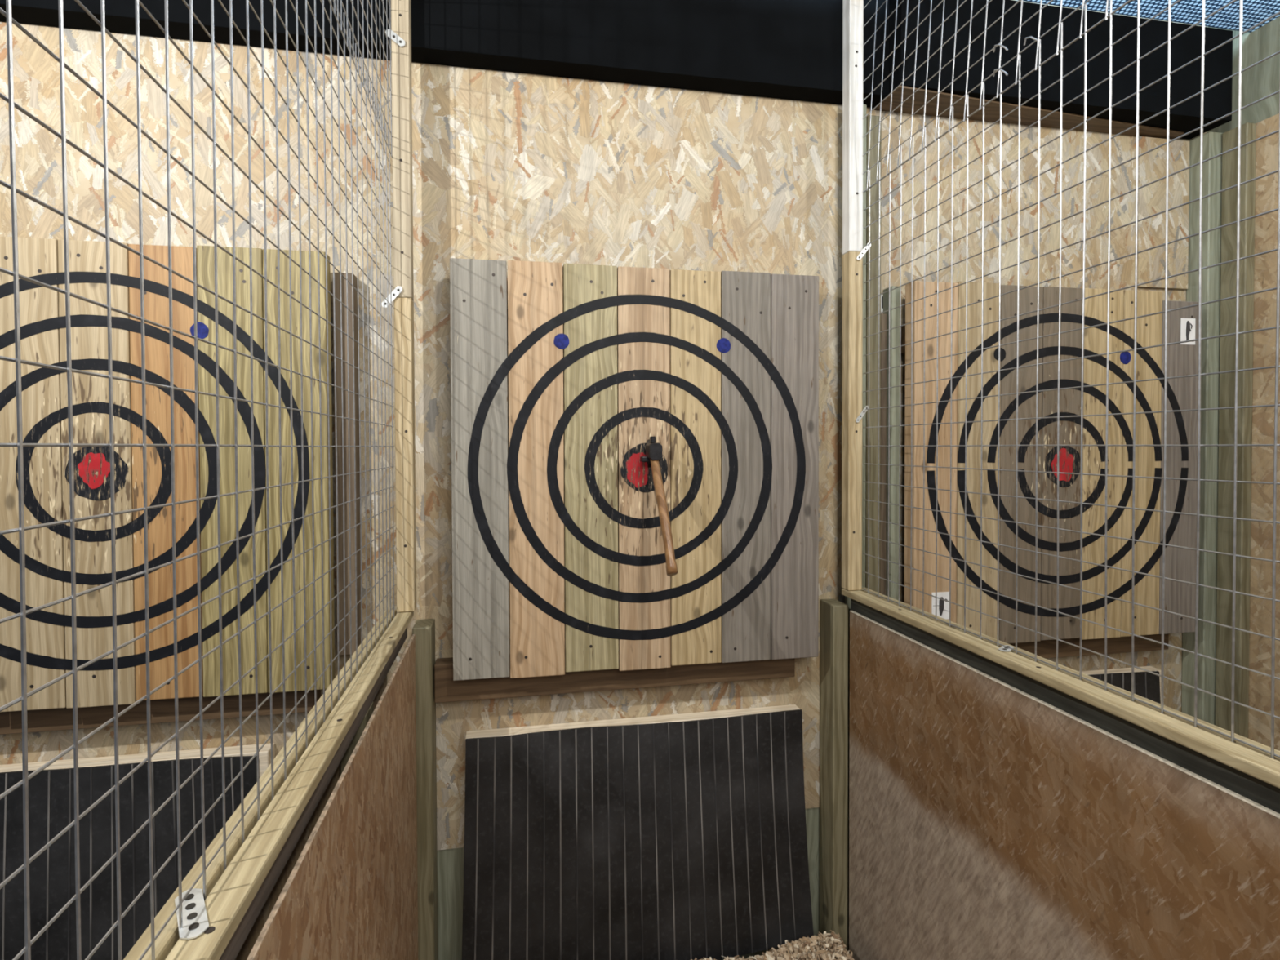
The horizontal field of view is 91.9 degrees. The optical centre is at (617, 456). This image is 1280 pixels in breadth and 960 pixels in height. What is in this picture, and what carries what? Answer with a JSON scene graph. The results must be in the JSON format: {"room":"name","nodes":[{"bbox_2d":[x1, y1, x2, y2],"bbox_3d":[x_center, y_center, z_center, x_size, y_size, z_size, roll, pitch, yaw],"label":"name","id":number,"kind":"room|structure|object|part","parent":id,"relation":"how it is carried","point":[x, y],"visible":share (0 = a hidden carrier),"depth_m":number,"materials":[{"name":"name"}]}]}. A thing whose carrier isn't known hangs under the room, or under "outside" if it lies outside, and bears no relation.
{"room":"sports facility","nodes":[
{"label":"sports facility","id":0,"kind":"room"},
{"bbox_2d":[0,755,257,959],"bbox_3d":[-1.298,1.088,1.484,0.842,0.696,0.050,0,1,-10],"label":"rubber mat","id":1,"kind":"object","parent":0,"point":[52,885],"visible":0.53,"depth_m":1.50,"materials":[{"name":"black rubber"}]},
{"bbox_2d":[0,0,1207,850],"bbox_3d":[0.055,-0.185,1.788,4.000,2.530,0.018,0,1,-10],"label":"wall","id":2,"kind":"structure","parent":0,"point":[507,166],"depth_m":1.71,"materials":[{"name":"beige wood"}]},
{"bbox_2d":[0,742,275,777],"bbox_3d":[-1.306,1.097,1.536,0.835,0.685,0.048,0,1,-10],"label":"board","id":3,"kind":"object","parent":2,"relation":"attached to","point":[264,754],"visible":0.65,"depth_m":1.55,"materials":[{"name":"beige wood"}]},
{"bbox_2d":[0,236,334,734],"bbox_3d":[-1.260,0.076,1.500,1.074,1.167,0.101,0,1,-10],"label":"target","id":4,"kind":"object","parent":2,"relation":"attached to","point":[42,314],"visible":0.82,"depth_m":1.48,"materials":[{"name":"brown wood"}]},
{"bbox_2d":[332,272,360,655],"bbox_3d":[-0.709,0.021,1.623,0.050,0.990,0.048,0,1,-10],"label":"strip","id":5,"kind":"object","parent":2,"relation":"attached to","point":[337,285],"visible":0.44,"depth_m":1.60,"materials":[{"name":"grey wood"}]},
{"bbox_2d":[0,0,888,107],"bbox_3d":[-0.557,-1.199,1.620,2.749,0.284,0.068,0,1,-10],"label":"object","id":6,"kind":"structure","parent":2,"relation":"attached to","point":[779,49],"depth_m":1.68,"materials":[{"name":"black"}]},
{"bbox_2d":[434,257,818,702],"bbox_3d":[0.041,0.068,1.729,1.074,1.167,0.101,0,1,-10],"label":"target","id":7,"kind":"object","parent":2,"relation":"attached to","point":[721,368],"visible":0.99,"depth_m":1.68,"materials":[{"name":"brown wood"}]},
{"bbox_2d":[640,436,677,576],"bbox_3d":[0.100,0.116,1.576,0.050,0.336,0.280,0,1,-10],"label":"throwing axe","id":8,"kind":"object","parent":7,"relation":"hanging from","point":[653,456],"visible":1,"depth_m":1.54,"materials":[{"name":"brown wood"}]},
{"bbox_3d":[0.113,0.127,1.552,0.026,0.313,0.228,0,1,-10],"label":"handle","id":9,"kind":"part","parent":8,"relation":"part of","materials":[{"name":"brown wood"}]},
{"bbox_2d":[436,807,819,959],"bbox_3d":[0.061,1.315,1.816,4.000,0.470,0.012,0,1,-10],"label":"wooden board","id":10,"kind":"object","parent":2,"relation":"attached to","point":[450,861],"depth_m":1.72,"materials":[{"name":"wood"}]},
{"bbox_2d":[465,704,799,738],"bbox_3d":[0.067,1.093,1.777,0.974,0.675,0.048,0,1,-10],"label":"board","id":11,"kind":"object","parent":2,"relation":"attached to","point":[731,713],"visible":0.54,"depth_m":1.77,"materials":[{"name":"beige wood"}]},
{"bbox_2d":[462,709,813,959],"bbox_3d":[0.079,1.089,1.730,1.008,0.676,0.045,0,1,-10],"label":"rubber mat","id":12,"kind":"object","parent":11,"relation":"hanging from","point":[686,840],"visible":1,"depth_m":1.72,"materials":[{"name":"black rubber"}]},
{"bbox_2d":[880,294,883,311],"bbox_3d":[0.805,-0.473,1.905,0.042,0.052,0.002,0,1,-10],"label":"card","id":13,"kind":"object","parent":2,"relation":"attached to","point":[882,295],"visible":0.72,"depth_m":1.91,"materials":[{"name":"white paper"}]},
{"bbox_2d":[880,313,886,595],"bbox_3d":[0.811,0.030,1.901,0.020,0.930,0.028,0,1,-10],"label":"strip","id":14,"kind":"object","parent":2,"relation":"attached to","point":[883,317],"visible":0.4,"depth_m":1.89,"materials":[{"name":"grey wood"}]},
{"bbox_2d":[874,85,1183,139],"bbox_3d":[1.337,-1.066,1.926,1.095,0.006,0.122,0,1,-10],"label":"wooden beam","id":15,"kind":"structure","parent":2,"relation":"attached to","point":[1028,115],"depth_m":1.92,"materials":[{"name":"brown wood"}]},
{"bbox_2d":[883,280,1198,658],"bbox_3d":[1.345,0.058,1.958,1.074,1.168,0.101,0,1,-10],"label":"target","id":16,"kind":"object","parent":2,"relation":"attached to","point":[1181,495],"depth_m":1.91,"materials":[{"name":"brown wood"}]},
{"bbox_3d":[0.840,0.001,1.895,0.031,1.030,0.048,0,1,-10],"label":"backing strip","id":17,"kind":"part","parent":16,"relation":"part of","materials":[{"name":"grey wood"}]},
{"bbox_2d":[931,591,949,619],"bbox_3d":[0.968,0.446,1.846,0.062,0.082,0.005,0,1,-10],"label":"card","id":18,"kind":"object","parent":16,"relation":"attached to","point":[943,606],"visible":0.77,"depth_m":1.85,"materials":[{"name":"white paper"}]},
{"bbox_2d":[1180,318,1195,344],"bbox_3d":[1.833,-0.402,1.985,0.056,0.084,0.002,0,1,-10],"label":"card","id":19,"kind":"object","parent":16,"relation":"attached to","point":[1187,326],"visible":0.91,"depth_m":1.98,"materials":[{"name":"white paper"}]},
{"bbox_2d":[888,0,1232,139],"bbox_3d":[1.376,-1.211,1.931,1.165,0.284,0.124,0,1,-10],"label":"beam","id":20,"kind":"structure","parent":2,"relation":"attached to","point":[1185,82],"depth_m":1.87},
{"bbox_2d":[1081,666,1160,699],"bbox_3d":[1.364,1.068,2.004,0.915,0.708,0.048,0,1,-10],"label":"board","id":21,"kind":"object","parent":2,"relation":"attached to","point":[1147,668],"visible":0.1,"depth_m":2.05,"materials":[{"name":"beige wood"}]},
{"bbox_2d":[1088,671,1160,703],"bbox_3d":[1.368,1.063,1.956,0.907,0.710,0.049,0,1,-10],"label":"rubber mat","id":22,"kind":"object","parent":21,"relation":"hanging from","point":[1146,684],"visible":0.02,"depth_m":2.03,"materials":[{"name":"black rubber"}]},
{"bbox_2d":[1137,136,1189,289],"bbox_3d":[1.828,-0.814,2.074,0.200,0.495,0.012,0,1,-10],"label":"osb patch","id":23,"kind":"object","parent":2,"relation":"attached to","point":[1152,165],"visible":0.79,"depth_m":2.07,"materials":[{"name":"beige wood"}]},
{"bbox_2d":[1017,0,1279,32],"bbox_3d":[0.160,-1.337,1.106,3.985,0.002,1.075,0,1,-10],"label":"ceiling","id":24,"kind":"structure","parent":0,"point":[1185,11],"depth_m":1.88,"materials":[{"name":"blue metal"}]},
{"bbox_2d":[1248,113,1279,751],"bbox_3d":[2.255,0.258,0.801,0.015,2.600,2.700,0,1,-10],"label":"wall","id":25,"kind":"structure","parent":0,"point":[1266,199],"depth_m":1.95,"materials":[{"name":"beige wood"}]},
{"bbox_2d":[1206,16,1279,133],"bbox_3d":[2.249,-1.242,0.777,0.015,0.400,2.700,0,1,-10],"label":"trim","id":26,"kind":"structure","parent":25,"relation":"attached to","point":[1262,80],"depth_m":1.96,"materials":[{"name":"beige wood"}]},
{"bbox_3d":[0.296,1.596,0.488,4.000,0.050,2.718,0,1,-10],"label":"floor","id":27,"kind":"structure","parent":0,"visible":0},
{"bbox_2d":[219,626,417,959],"bbox_3d":[-0.336,1.006,0.323,0.081,1.140,2.630,0,1,-10],"label":"wall","id":28,"kind":"structure","parent":27,"relation":"on","point":[343,885],"depth_m":1.01,"materials":[{"name":"brown wood"}]},
{"bbox_2d":[0,0,416,959],"bbox_3d":[-0.337,-0.439,0.299,0.077,1.750,2.628,0,1,-10],"label":"mesh screen","id":29,"kind":"object","parent":28,"relation":"on","point":[199,920],"visible":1,"depth_m":0.70,"materials":[{"name":"metal"}]},
{"bbox_3d":[-0.358,0.426,0.309,0.028,0.020,2.628,0,1,-10],"label":"rail","id":30,"kind":"part","parent":29,"relation":"part of","materials":[{"name":"beige wood"}]},
{"bbox_3d":[-0.321,0.426,0.315,0.036,0.019,2.628,0,1,-10],"label":"rail","id":31,"kind":"part","parent":29,"relation":"part of","materials":[{"name":"beige wood"}]},
{"bbox_3d":[-0.369,1.016,0.308,0.011,1.120,2.612,0,1,-10],"label":"panel","id":32,"kind":"part","parent":28,"relation":"part of","materials":[{"name":"brown wood"}]},
{"bbox_2d":[412,618,438,959],"bbox_3d":[-0.512,0.999,1.655,0.048,1.112,0.084,0,1,-10],"label":"post","id":33,"kind":"object","parent":27,"relation":"on","point":[424,629],"visible":0.95,"depth_m":1.61,"materials":[{"name":"brown wood"}]},
{"bbox_2d":[690,929,853,959],"bbox_3d":[0.193,1.463,1.065,1.140,0.186,1.296,0,1,-10],"label":"chips","id":34,"kind":"object","parent":27,"relation":"on","point":[827,946],"visible":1,"depth_m":1.74,"materials":[{"name":"beige wood"}]},
{"bbox_2d":[819,598,848,950],"bbox_3d":[0.650,0.991,1.859,0.048,1.112,0.084,0,1,-10],"label":"post","id":35,"kind":"object","parent":27,"relation":"on","point":[833,614],"visible":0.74,"depth_m":1.82,"materials":[{"name":"brown wood"}]},
{"bbox_2d":[844,104,866,951],"bbox_3d":[0.721,0.241,1.874,0.039,2.570,0.054,0,1,-10],"label":"stud","id":36,"kind":"object","parent":27,"relation":"on","point":[847,600],"visible":0.11,"depth_m":1.84,"materials":[{"name":"beige wood"}]},
{"bbox_2d":[865,115,881,593],"bbox_3d":[0.765,0.256,1.882,0.045,2.540,0.054,0,1,-10],"label":"stud","id":37,"kind":"object","parent":27,"relation":"on","point":[874,190],"visible":0.34,"depth_m":1.85,"materials":[{"name":"beige wood"}]},
{"bbox_2d":[848,598,1279,959],"bbox_3d":[0.942,0.997,0.547,0.072,1.140,2.630,0,1,-10],"label":"wall","id":38,"kind":"structure","parent":27,"relation":"on","point":[997,812],"depth_m":1.19,"materials":[{"name":"brown wood"}]},
{"bbox_2d":[841,0,1279,788],"bbox_3d":[0.921,-0.448,0.519,0.077,1.750,2.628,0,1,-10],"label":"mesh screen","id":39,"kind":"object","parent":38,"relation":"on","point":[1261,762],"visible":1,"depth_m":1.22,"materials":[{"name":"metal"}]},
{"bbox_3d":[0.908,0.417,0.531,0.043,0.019,2.628,0,1,-10],"label":"rail","id":40,"kind":"part","parent":39,"relation":"part of","materials":[{"name":"beige wood"}]},
{"bbox_3d":[0.949,0.417,0.538,0.028,0.020,2.628,0,1,-10],"label":"rail","id":41,"kind":"part","parent":39,"relation":"part of","materials":[{"name":"beige wood"}]},
{"bbox_3d":[0.940,0.455,0.538,0.045,0.055,2.630,0,1,-10],"label":"plate","id":42,"kind":"part","parent":38,"relation":"part of","materials":[{"name":"beige wood"}]},
{"bbox_2d":[1181,131,1222,725],"bbox_3d":[1.979,0.225,2.087,0.078,2.585,0.070,0,1,-10],"label":"post","id":43,"kind":"object","parent":27,"relation":"on","point":[1212,141],"visible":0.42,"depth_m":2.05,"materials":[{"name":"wood"}]},
{"bbox_2d":[1215,122,1256,737],"bbox_3d":[2.013,0.229,2.019,0.037,2.580,0.072,0,1,-10],"label":"post","id":44,"kind":"object","parent":27,"relation":"on","point":[1248,130],"visible":0.56,"depth_m":2.00,"materials":[{"name":"brown wood"}]}
]}

